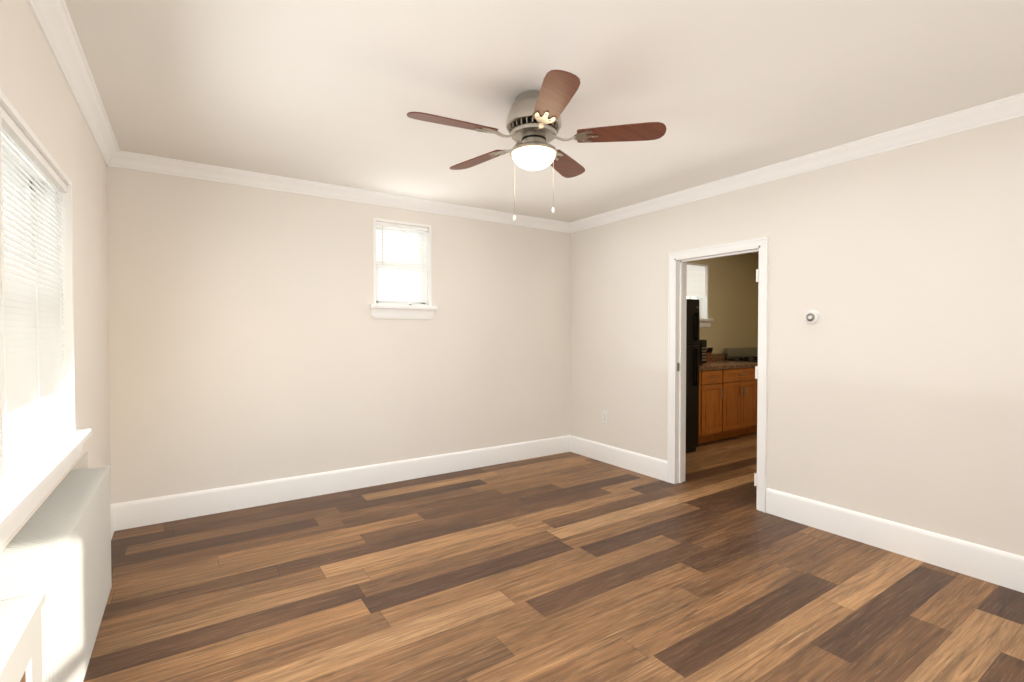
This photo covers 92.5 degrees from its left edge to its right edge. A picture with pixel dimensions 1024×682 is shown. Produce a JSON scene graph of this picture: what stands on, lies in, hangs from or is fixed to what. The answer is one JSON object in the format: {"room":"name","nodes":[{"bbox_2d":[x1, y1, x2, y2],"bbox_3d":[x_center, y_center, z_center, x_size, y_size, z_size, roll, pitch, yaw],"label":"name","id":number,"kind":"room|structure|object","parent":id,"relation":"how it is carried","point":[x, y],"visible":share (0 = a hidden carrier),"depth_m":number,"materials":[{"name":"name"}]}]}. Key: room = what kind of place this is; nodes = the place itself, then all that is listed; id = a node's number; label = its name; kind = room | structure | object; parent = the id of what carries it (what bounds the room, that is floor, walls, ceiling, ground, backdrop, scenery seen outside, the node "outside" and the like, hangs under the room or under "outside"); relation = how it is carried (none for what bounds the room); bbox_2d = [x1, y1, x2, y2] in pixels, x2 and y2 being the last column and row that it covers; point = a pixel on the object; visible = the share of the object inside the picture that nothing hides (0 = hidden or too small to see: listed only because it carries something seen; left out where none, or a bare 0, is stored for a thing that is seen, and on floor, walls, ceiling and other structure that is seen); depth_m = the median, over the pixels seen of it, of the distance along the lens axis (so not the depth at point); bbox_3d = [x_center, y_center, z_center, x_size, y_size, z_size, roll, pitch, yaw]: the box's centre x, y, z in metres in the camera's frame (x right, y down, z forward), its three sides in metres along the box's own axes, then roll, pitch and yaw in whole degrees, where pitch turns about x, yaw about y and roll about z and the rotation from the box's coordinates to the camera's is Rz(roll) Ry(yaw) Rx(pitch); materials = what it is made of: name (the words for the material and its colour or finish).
{"room":"empty living room","nodes":[
{"label":"empty living room","id":0,"kind":"room"},
{"bbox_2d":[0,0,110,552],"bbox_3d":[-1.452,0.044,1.202,0.250,2.450,5.150,-1,1,-33],"label":"wall","id":1,"kind":"structure","parent":0,"point":[34,88],"depth_m":2.30,"materials":[{"name":"beige paint"}]},
{"bbox_2d":[0,89,91,546],"bbox_3d":[-1.431,-0.076,1.268,0.240,1.232,2.260,-1,1,-33],"label":"window","id":2,"kind":"structure","parent":1,"relation":"in","point":[42,440],"depth_m":1.73,"materials":[{"name":"white paint"}]},
{"bbox_2d":[26,0,125,168],"bbox_3d":[-1.302,-1.137,1.250,0.076,0.090,4.600,-1,1,-33],"label":"crown molding","id":3,"kind":"structure","parent":1,"relation":"attached to","point":[53,19],"depth_m":2.08,"materials":[{"name":"white paint"}]},
{"bbox_2d":[110,503,117,538],"bbox_3d":[-2.351,1.153,2.821,0.016,0.176,0.810,-1,1,-33],"label":"baseboard","id":4,"kind":"structure","parent":1,"relation":"attached to","point":[114,507],"depth_m":3.18,"materials":[{"name":"white paint"}]},
{"bbox_2d":[106,166,758,503],"bbox_3d":[0.420,-0.028,5.348,7.950,2.450,0.300,-1,1,-33],"label":"wall","id":5,"kind":"structure","parent":0,"point":[252,339],"depth_m":3.84,"materials":[{"name":"beige paint"}]},
{"bbox_2d":[118,435,569,529],"bbox_3d":[-0.981,1.128,4.252,3.880,0.176,0.016,-1,1,-33],"label":"baseboard","id":6,"kind":"structure","parent":5,"relation":"attached to","point":[149,511],"depth_m":3.87,"materials":[{"name":"white paint"}]},
{"bbox_2d":[122,151,569,231],"bbox_3d":[-0.969,-1.188,4.183,3.690,0.090,0.076,-1,1,-33],"label":"crown molding","id":7,"kind":"structure","parent":5,"relation":"attached to","point":[130,160],"depth_m":3.82,"materials":[{"name":"white paint"}]},
{"bbox_2d":[370,218,436,318],"bbox_3d":[-0.981,-0.614,4.315,0.595,0.842,0.240,-1,1,-33],"label":"window","id":8,"kind":"structure","parent":5,"relation":"in","point":[391,306],"depth_m":4.27,"materials":[{"name":"white paint"}]},
{"bbox_2d":[687,263,713,326],"bbox_3d":[2.324,-0.603,6.539,0.770,0.842,0.300,-1,1,-33],"label":"kitchen window","id":9,"kind":"structure","parent":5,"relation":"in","point":[697,281],"depth_m":6.59,"materials":[{"name":"white paint"}]},
{"bbox_2d":[709,353,722,360],"bbox_3d":[2.289,0.229,6.362,1.548,0.100,0.020,-1,1,-33],"label":"backsplash","id":10,"kind":"structure","parent":5,"relation":"attached to","point":[714,357],"depth_m":6.68,"materials":[{"name":"brown stone"}]},
{"bbox_2d":[64,0,1023,253],"bbox_3d":[1.738,-1.278,3.290,8.000,0.120,5.150,-1,1,-33],"label":"ceiling","id":11,"kind":"structure","parent":0,"point":[333,92],"depth_m":2.26,"materials":[{"name":"paint"}]},
{"bbox_2d":[407,70,665,220],"bbox_3d":[0.070,-0.907,2.444,1.199,0.591,1.211,-1,1,-33],"label":"ceiling fan","id":12,"kind":"object","parent":11,"relation":"hanging from","point":[533,123],"visible":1,"depth_m":2.35,"materials":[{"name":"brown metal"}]},
{"bbox_2d":[83,432,1023,681],"bbox_3d":[1.738,1.282,3.335,8.000,0.100,5.150,-1,1,-33],"label":"floor","id":13,"kind":"structure","parent":0,"point":[567,567],"depth_m":2.43,"materials":[{"name":"wood"}]},
{"bbox_2d":[0,592,45,681],"bbox_3d":[-0.900,0.959,0.657,0.188,0.640,1.265,-1,1,-33],"label":"radiator cover","id":14,"kind":"object","parent":13,"relation":"on","point":[20,639],"visible":1,"depth_m":1.12,"materials":[{"name":"white wood"}]},
{"bbox_2d":[0,466,111,681],"bbox_3d":[-1.694,0.951,1.829,0.158,0.615,1.546,-1,1,-33],"label":"radiator","id":15,"kind":"object","parent":13,"relation":"on","point":[57,549],"visible":0.79,"depth_m":1.71,"materials":[{"name":"white metal"}]},
{"bbox_2d":[686,299,699,452],"bbox_3d":[1.553,0.373,5.419,0.690,1.645,0.755,-1,1,-33],"label":"fridge","id":16,"kind":"object","parent":13,"relation":"on","point":[692,370],"visible":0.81,"depth_m":5.26,"materials":[{"name":"black metal"}]},
{"bbox_2d":[699,369,706,443],"bbox_3d":[1.917,0.759,5.764,0.250,0.860,0.621,-1,1,-33],"label":"base cabinet","id":17,"kind":"object","parent":13,"relation":"on","point":[702,372],"depth_m":5.56,"materials":[{"name":"brown wood"}]},
{"bbox_2d":[707,369,726,441],"bbox_3d":[2.133,0.757,5.908,0.534,0.860,0.621,-1,1,-33],"label":"base cabinet","id":18,"kind":"object","parent":13,"relation":"on","point":[716,378],"depth_m":5.71,"materials":[{"name":"brown wood"}]},
{"bbox_2d":[727,365,757,437],"bbox_3d":[2.607,0.751,6.221,0.849,0.860,0.621,-1,1,-33],"label":"base cabinet","id":19,"kind":"object","parent":13,"relation":"on","point":[727,399],"depth_m":5.99,"materials":[{"name":"brown wood"}]},
{"bbox_2d":[699,361,757,368],"bbox_3d":[2.457,0.303,6.109,1.548,0.040,0.630,-1,1,-33],"label":"countertop","id":20,"kind":"structure","parent":19,"relation":"on","point":[714,364],"depth_m":5.97,"materials":[{"name":"brown stone"}]},
{"bbox_2d":[694,340,706,363],"bbox_3d":[2.072,0.134,5.958,0.475,0.300,0.372,-1,1,-33],"label":"microwave","id":21,"kind":"object","parent":20,"relation":"on","point":[702,344],"visible":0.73,"depth_m":5.90,"materials":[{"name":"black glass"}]},
{"bbox_2d":[707,348,712,362],"bbox_3d":[2.454,0.180,6.275,0.100,0.196,0.207,-1,1,-33],"label":"knife block","id":22,"kind":"object","parent":20,"relation":"on","point":[709,351],"visible":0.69,"depth_m":6.21,"materials":[{"name":"brown wood"}]},
{"bbox_2d":[724,347,757,361],"bbox_3d":[3.442,0.637,6.737,0.760,1.070,0.681,-1,1,-33],"label":"stove","id":23,"kind":"object","parent":20,"relation":"on","point":[743,354],"visible":0.08,"depth_m":6.86,"materials":[{"name":"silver metal"}]},
{"bbox_2d":[570,116,1023,555],"bbox_3d":[2.020,0.007,3.320,0.120,2.450,4.850,-1,1,-33],"label":"wall","id":24,"kind":"structure","parent":0,"point":[896,383],"depth_m":2.97,"materials":[{"name":"beige paint"}]},
{"bbox_2d":[602,411,606,422],"bbox_3d":[0.921,0.755,4.877,0.008,0.114,0.070,-1,1,-33],"label":"electrical outlet plate","id":25,"kind":"object","parent":24,"relation":"attached to","point":[604,416],"visible":1,"depth_m":4.87,"materials":[{"name":"white plastic"}]},
{"bbox_2d":[570,435,666,481],"bbox_3d":[0.998,1.119,4.762,0.016,0.176,1.270,-1,1,-33],"label":"baseboard","id":26,"kind":"structure","parent":24,"relation":"attached to","point":[653,467],"depth_m":4.68,"materials":[{"name":"white paint"}]},
{"bbox_2d":[667,237,768,512],"bbox_3d":[1.639,0.238,3.893,0.174,1.968,0.856,-1,1,-33],"label":"door frame","id":27,"kind":"structure","parent":24,"relation":"attached to","point":[677,302],"depth_m":4.15,"materials":[{"name":"white paint"}]},
{"bbox_2d":[566,92,1023,232],"bbox_3d":[1.870,-1.174,3.350,0.076,0.090,4.600,-1,1,-33],"label":"crown molding","id":28,"kind":"structure","parent":24,"relation":"attached to","point":[1011,107],"depth_m":3.08,"materials":[{"name":"white paint"}]},
{"bbox_2d":[805,310,820,324],"bbox_3d":[1.978,-0.157,3.240,0.036,0.100,0.100,-1,1,-33],"label":"thermostat","id":29,"kind":"object","parent":24,"relation":"attached to","point":[812,317],"visible":1,"depth_m":3.23,"materials":[{"name":"white plastic"}]},
{"bbox_2d":[766,488,1023,592],"bbox_3d":[2.485,1.158,2.515,0.016,0.176,2.400,-1,1,-33],"label":"baseboard","id":30,"kind":"structure","parent":24,"relation":"attached to","point":[993,566],"depth_m":2.82,"materials":[{"name":"white paint"}]},
{"label":"outside","id":31,"kind":"structure","parent":0,"visible":0},
{"bbox_2d":[376,230,687,299],"bbox_3d":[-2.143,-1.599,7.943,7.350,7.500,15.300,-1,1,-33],"label":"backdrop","id":32,"kind":"structure","parent":31,"point":[401,259],"depth_m":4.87,"materials":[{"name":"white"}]}
]}

